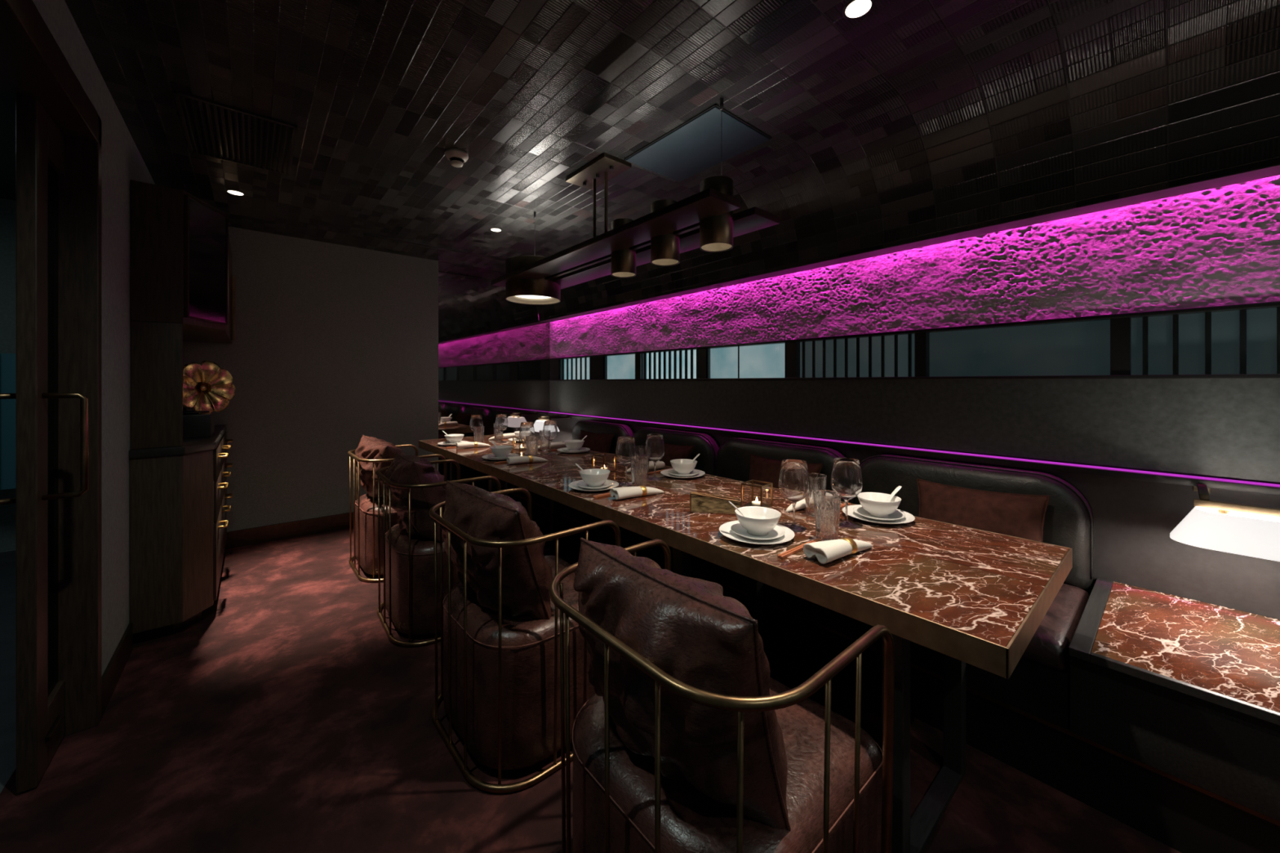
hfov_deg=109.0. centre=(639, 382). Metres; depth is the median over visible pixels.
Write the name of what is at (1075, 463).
wall
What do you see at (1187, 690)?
side table
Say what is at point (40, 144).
door
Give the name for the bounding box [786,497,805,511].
napkin
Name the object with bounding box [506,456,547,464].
napkin
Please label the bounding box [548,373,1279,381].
trim
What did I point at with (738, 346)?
trim
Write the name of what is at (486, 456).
dinner plate
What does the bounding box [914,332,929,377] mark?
trim
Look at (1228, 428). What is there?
wall panel
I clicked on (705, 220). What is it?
pendant light
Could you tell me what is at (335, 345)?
wall
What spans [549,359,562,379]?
trim
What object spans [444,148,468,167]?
smoke detector
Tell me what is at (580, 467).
soup spoon
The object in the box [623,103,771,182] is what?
access panel
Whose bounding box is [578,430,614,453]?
throw pillow
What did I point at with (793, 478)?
bowl
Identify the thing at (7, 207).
wall
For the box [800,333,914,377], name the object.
window
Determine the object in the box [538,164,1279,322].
trim
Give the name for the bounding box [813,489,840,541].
tumbler
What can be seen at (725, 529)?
dinner plate
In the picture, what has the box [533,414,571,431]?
wall lamp
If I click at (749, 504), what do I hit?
candle lantern
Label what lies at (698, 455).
soup spoon
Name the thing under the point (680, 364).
window
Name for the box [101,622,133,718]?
baseboard
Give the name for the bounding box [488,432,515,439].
napkin
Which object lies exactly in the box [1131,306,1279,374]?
window
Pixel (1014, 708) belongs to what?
trim
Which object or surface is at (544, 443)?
tumbler
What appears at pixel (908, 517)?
dinner plate
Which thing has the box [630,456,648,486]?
tumbler
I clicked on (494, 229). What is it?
recessed light
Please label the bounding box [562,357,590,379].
window
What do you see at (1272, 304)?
trim
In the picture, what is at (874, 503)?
soup bowl
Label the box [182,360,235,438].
gramophone
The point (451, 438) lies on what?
soup bowl
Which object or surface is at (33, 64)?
trim
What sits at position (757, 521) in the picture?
soup bowl
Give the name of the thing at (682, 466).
soup bowl
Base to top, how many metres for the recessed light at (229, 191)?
0.008 m
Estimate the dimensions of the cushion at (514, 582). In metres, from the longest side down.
0.520 x 0.425 x 0.276 m
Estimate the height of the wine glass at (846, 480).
0.229 m
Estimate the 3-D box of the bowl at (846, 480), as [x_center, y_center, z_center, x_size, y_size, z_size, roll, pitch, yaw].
[0.723,0.342,1.597,0.103,0.141,0.103,0,0,-40]
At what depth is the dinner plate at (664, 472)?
2.42 m
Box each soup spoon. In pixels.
[575,462,586,474]
[689,453,700,463]
[728,501,745,516]
[885,485,902,502]
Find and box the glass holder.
[689,491,741,514]
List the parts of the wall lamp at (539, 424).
lamp shade, arm, arm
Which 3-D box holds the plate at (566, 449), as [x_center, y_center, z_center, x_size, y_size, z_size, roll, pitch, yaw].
[-0.471,0.486,3.269,0.172,0.016,0.172,0,0,38]
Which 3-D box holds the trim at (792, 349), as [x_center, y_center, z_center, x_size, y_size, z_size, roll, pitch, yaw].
[0.964,-0.139,2.881,0.052,0.227,0.077,0,0,-40]
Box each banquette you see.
[515,420,635,516]
[569,426,719,551]
[651,437,851,610]
[789,453,1093,728]
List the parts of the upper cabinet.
door frame, glass door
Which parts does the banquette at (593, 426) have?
backrest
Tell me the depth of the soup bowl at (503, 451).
2.94 m
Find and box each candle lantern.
[512,436,526,450]
[592,452,615,471]
[741,480,773,507]
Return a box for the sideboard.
[128,424,232,644]
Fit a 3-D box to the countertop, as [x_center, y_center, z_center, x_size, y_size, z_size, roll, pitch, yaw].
[-2.732,0.336,2.767,0.290,0.036,1.454,0,0,-40]
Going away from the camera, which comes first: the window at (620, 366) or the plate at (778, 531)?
the plate at (778, 531)
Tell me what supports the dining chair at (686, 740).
on the floor
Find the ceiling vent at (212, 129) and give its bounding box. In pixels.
[173,89,297,175]
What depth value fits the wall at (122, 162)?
1.90 m
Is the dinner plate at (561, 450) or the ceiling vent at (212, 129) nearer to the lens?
the ceiling vent at (212, 129)
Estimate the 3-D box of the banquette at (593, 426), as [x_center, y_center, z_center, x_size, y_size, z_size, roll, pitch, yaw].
[-0.589,0.712,4.118,0.710,0.667,0.940,0,0,-40]
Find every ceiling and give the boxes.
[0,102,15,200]
[64,0,1279,320]
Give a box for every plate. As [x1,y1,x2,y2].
[437,440,469,445]
[442,440,465,444]
[481,453,519,460]
[487,453,515,458]
[507,437,522,441]
[556,447,590,453]
[562,447,586,452]
[568,479,618,491]
[576,480,613,488]
[660,468,705,478]
[667,469,699,476]
[719,520,794,544]
[730,522,785,540]
[842,504,915,524]
[853,506,906,520]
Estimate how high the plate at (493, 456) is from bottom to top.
0.016 m
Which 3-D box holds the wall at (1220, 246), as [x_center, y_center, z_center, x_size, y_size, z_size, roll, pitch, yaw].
[1.010,0.250,2.902,0.154,2.000,6.120,0,0,-40]
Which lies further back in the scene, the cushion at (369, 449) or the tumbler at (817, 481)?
the cushion at (369, 449)
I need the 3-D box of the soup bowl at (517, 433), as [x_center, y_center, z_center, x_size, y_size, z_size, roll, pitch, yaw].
[-0.994,0.455,3.874,0.145,0.066,0.145,0,0,44]
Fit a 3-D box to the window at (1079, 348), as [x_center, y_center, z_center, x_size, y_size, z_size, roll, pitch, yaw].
[1.664,-0.139,2.060,0.046,0.223,0.684,0,0,-40]
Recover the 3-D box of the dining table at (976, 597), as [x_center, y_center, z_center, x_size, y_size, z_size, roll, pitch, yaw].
[-0.296,0.875,2.637,0.800,0.750,3.995,0,0,-40]
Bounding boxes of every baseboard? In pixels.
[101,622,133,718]
[225,511,353,549]
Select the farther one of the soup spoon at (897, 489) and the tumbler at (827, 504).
the soup spoon at (897, 489)
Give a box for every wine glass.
[469,414,483,431]
[495,414,507,443]
[519,422,534,456]
[542,420,557,454]
[615,436,636,485]
[644,433,665,480]
[778,459,809,532]
[830,457,862,528]
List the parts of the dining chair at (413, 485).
seat, arm rail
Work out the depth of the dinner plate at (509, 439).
3.85 m
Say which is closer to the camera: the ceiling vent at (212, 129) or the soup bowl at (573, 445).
the ceiling vent at (212, 129)
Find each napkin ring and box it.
[473,441,477,448]
[528,455,533,462]
[638,485,647,496]
[840,537,857,555]
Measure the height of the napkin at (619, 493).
0.045 m
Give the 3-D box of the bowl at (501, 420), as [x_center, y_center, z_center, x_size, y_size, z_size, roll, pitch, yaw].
[-1.149,0.342,3.792,0.103,0.141,0.103,0,0,-40]
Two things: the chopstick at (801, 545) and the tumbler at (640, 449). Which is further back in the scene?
the tumbler at (640, 449)
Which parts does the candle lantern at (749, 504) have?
plate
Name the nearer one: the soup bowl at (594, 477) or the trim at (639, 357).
the soup bowl at (594, 477)
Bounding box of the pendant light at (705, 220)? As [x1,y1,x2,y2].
[491,97,779,304]
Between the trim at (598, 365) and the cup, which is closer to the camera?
the cup
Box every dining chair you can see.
[347,435,447,582]
[375,453,501,647]
[428,480,620,793]
[548,537,894,852]
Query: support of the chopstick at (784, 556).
on the dining table at (976, 597)
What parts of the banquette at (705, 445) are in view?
backrest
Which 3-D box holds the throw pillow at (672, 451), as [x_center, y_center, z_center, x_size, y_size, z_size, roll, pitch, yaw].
[0.201,0.618,3.384,0.172,0.332,0.467,0,0,-37]
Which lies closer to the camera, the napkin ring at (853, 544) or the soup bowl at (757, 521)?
the napkin ring at (853, 544)
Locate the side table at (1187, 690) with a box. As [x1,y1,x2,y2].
[1068,577,1279,821]
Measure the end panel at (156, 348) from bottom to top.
0.605 m
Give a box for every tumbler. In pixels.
[473,426,484,443]
[493,422,502,440]
[525,435,538,457]
[538,430,549,451]
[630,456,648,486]
[635,445,648,475]
[804,472,826,516]
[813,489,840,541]
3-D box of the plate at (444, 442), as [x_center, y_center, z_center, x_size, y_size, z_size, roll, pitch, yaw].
[-1.480,0.486,3.639,0.172,0.016,0.172,0,0,38]
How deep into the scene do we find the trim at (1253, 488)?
2.02 m
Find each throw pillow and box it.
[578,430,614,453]
[648,442,693,466]
[748,453,822,488]
[916,478,1049,542]
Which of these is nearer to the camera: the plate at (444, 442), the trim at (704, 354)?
the trim at (704, 354)
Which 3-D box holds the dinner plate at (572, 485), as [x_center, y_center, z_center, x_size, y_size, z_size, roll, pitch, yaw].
[-0.218,0.491,2.156,0.237,0.017,0.237,0,0,33]
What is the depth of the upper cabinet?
2.25 m
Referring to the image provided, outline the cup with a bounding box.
[751,501,760,506]
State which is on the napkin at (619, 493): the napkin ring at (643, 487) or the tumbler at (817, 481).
the napkin ring at (643, 487)
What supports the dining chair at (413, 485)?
on the floor
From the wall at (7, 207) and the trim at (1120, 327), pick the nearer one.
the trim at (1120, 327)
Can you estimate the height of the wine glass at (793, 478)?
0.229 m
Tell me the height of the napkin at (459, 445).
0.045 m
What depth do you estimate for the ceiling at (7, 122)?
2.71 m
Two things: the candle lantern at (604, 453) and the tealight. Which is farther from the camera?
the candle lantern at (604, 453)
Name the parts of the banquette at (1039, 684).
backrest, seat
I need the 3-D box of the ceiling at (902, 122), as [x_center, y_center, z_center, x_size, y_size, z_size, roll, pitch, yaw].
[-0.361,-0.925,1.739,3.180,0.490,6.120,0,0,-40]
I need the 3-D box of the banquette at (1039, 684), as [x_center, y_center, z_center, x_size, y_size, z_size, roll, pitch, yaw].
[1.248,0.712,1.953,0.710,0.667,0.935,0,0,-40]
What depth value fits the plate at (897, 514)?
1.66 m
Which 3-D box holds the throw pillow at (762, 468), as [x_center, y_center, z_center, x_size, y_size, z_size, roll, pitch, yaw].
[0.816,0.618,2.659,0.172,0.332,0.468,0,0,-44]
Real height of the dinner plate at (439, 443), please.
0.017 m
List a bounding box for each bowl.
[444,434,464,443]
[489,444,512,457]
[495,414,507,431]
[514,431,520,439]
[519,422,534,443]
[542,420,557,440]
[564,440,584,450]
[579,468,609,487]
[615,436,636,466]
[644,433,665,462]
[670,458,697,475]
[734,506,781,536]
[778,459,809,502]
[830,457,862,500]
[857,492,901,517]
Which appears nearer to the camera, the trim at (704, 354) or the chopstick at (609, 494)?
the chopstick at (609, 494)
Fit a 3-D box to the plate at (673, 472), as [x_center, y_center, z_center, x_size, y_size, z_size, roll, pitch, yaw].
[0.233,0.486,2.436,0.172,0.016,0.172,0,0,38]
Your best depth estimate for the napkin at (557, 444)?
3.42 m
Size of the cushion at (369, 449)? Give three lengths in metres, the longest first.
0.520 x 0.425 x 0.293 m
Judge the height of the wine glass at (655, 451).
0.229 m
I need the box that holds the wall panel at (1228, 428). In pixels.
[549,378,1279,482]
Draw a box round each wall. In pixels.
[0,198,15,551]
[32,0,155,675]
[182,226,549,531]
[549,174,1279,619]
[553,308,1279,484]
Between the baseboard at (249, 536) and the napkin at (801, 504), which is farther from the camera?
the baseboard at (249, 536)
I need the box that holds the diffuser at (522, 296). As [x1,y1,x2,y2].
[515,295,550,298]
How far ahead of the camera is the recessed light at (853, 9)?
1.43 m
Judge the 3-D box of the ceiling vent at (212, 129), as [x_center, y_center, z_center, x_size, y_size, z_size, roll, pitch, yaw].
[-1.919,-1.165,2.195,0.400,0.018,0.630,0,0,-40]
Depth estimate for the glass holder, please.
1.74 m
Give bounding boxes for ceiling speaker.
[472,239,483,242]
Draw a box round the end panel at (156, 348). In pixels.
[130,320,182,448]
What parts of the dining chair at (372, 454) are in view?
seat, arm rail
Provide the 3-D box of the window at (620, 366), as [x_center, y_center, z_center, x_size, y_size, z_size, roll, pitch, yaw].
[-0.177,-0.139,4.230,0.046,0.223,0.520,0,0,-40]
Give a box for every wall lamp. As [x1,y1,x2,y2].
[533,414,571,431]
[1169,484,1279,561]
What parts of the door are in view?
handle, frame, glass panel, handle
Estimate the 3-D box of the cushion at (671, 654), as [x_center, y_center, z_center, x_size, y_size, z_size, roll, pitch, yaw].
[0.058,0.601,0.978,0.292,0.425,0.520,-18,12,-39]
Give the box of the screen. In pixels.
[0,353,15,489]
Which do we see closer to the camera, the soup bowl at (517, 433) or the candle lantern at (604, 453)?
the candle lantern at (604, 453)
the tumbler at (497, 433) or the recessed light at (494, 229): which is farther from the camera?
the tumbler at (497, 433)
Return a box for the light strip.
[552,412,1279,487]
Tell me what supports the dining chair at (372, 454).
on the floor
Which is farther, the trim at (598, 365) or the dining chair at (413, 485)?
the trim at (598, 365)
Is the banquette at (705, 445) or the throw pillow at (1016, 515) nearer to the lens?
the throw pillow at (1016, 515)
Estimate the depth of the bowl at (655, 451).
2.32 m
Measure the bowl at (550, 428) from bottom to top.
0.141 m
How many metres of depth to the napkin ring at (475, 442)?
3.47 m
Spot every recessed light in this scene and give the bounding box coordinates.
[225,189,245,195]
[489,227,502,231]
[842,0,875,19]
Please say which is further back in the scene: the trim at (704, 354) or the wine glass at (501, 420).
the wine glass at (501, 420)
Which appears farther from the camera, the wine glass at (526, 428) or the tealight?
the wine glass at (526, 428)
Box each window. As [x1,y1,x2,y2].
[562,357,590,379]
[607,354,635,379]
[644,349,697,378]
[710,342,785,378]
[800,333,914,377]
[929,320,1110,376]
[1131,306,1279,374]
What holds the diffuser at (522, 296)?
attached to the pendant light at (705, 220)
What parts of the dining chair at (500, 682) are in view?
seat, arm rail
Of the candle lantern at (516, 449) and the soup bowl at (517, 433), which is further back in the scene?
the soup bowl at (517, 433)
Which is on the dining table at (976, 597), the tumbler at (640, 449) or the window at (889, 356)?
the tumbler at (640, 449)
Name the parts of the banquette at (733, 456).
backrest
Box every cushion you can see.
[355,435,404,502]
[383,453,446,542]
[439,481,553,619]
[573,540,788,829]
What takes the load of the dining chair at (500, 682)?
on the floor
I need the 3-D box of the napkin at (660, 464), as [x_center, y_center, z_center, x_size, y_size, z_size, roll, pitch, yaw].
[0.019,0.478,2.579,0.245,0.045,0.086,0,0,-35]
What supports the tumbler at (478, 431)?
on the dining table at (976, 597)
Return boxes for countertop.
[128,424,226,457]
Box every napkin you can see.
[456,441,490,448]
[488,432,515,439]
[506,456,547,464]
[537,441,565,449]
[609,486,663,499]
[624,460,665,472]
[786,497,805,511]
[803,539,872,564]
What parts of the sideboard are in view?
drawer, drawer, cabinet door, drawer, drawer, cabinet door, drawer handle, drawer handle, drawer handle, drawer, drawer, cabinet door, drawer handle, drawer handle, drawer handle, drawer handle, drawer handle, drawer handle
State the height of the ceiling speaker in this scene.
0.006 m
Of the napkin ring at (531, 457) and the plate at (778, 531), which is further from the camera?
the napkin ring at (531, 457)
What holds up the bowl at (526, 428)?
on the wine glass at (526, 428)
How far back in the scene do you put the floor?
1.51 m
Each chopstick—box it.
[594,493,610,497]
[777,538,817,557]
[780,539,819,559]
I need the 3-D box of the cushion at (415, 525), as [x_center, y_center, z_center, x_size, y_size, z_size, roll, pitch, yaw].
[-1.180,0.600,2.430,0.278,0.425,0.520,-21,9,-34]
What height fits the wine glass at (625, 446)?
0.229 m
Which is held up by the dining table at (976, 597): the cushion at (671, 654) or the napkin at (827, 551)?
the napkin at (827, 551)
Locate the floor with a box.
[0,526,1181,852]
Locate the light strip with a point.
(927, 450)
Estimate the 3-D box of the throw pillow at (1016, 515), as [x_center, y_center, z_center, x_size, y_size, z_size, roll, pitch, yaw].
[1.427,0.618,1.938,0.468,0.332,0.172,0,0,44]
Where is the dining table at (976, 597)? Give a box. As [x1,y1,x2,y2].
[418,435,1072,852]
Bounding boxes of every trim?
[0,0,102,736]
[501,488,1279,826]
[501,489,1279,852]
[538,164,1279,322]
[547,412,1279,495]
[548,301,1279,359]
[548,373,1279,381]
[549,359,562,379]
[590,355,607,379]
[635,353,644,378]
[697,348,710,378]
[737,346,739,377]
[785,342,799,377]
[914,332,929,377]
[1110,316,1131,375]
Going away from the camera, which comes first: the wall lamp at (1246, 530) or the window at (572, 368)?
the wall lamp at (1246, 530)
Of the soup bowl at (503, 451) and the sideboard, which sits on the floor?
the sideboard
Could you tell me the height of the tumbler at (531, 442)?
0.150 m
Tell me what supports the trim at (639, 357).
attached to the wall at (1075, 463)
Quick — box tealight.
[751,497,760,506]
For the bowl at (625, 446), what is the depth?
2.20 m
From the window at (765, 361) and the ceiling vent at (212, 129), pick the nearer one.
the ceiling vent at (212, 129)
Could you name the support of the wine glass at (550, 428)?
on the dining table at (976, 597)
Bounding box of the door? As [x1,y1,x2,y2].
[0,93,88,794]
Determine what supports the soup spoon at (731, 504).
in the soup bowl at (757, 521)
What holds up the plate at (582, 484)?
on the dinner plate at (572, 485)
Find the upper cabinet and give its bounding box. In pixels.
[130,179,235,343]

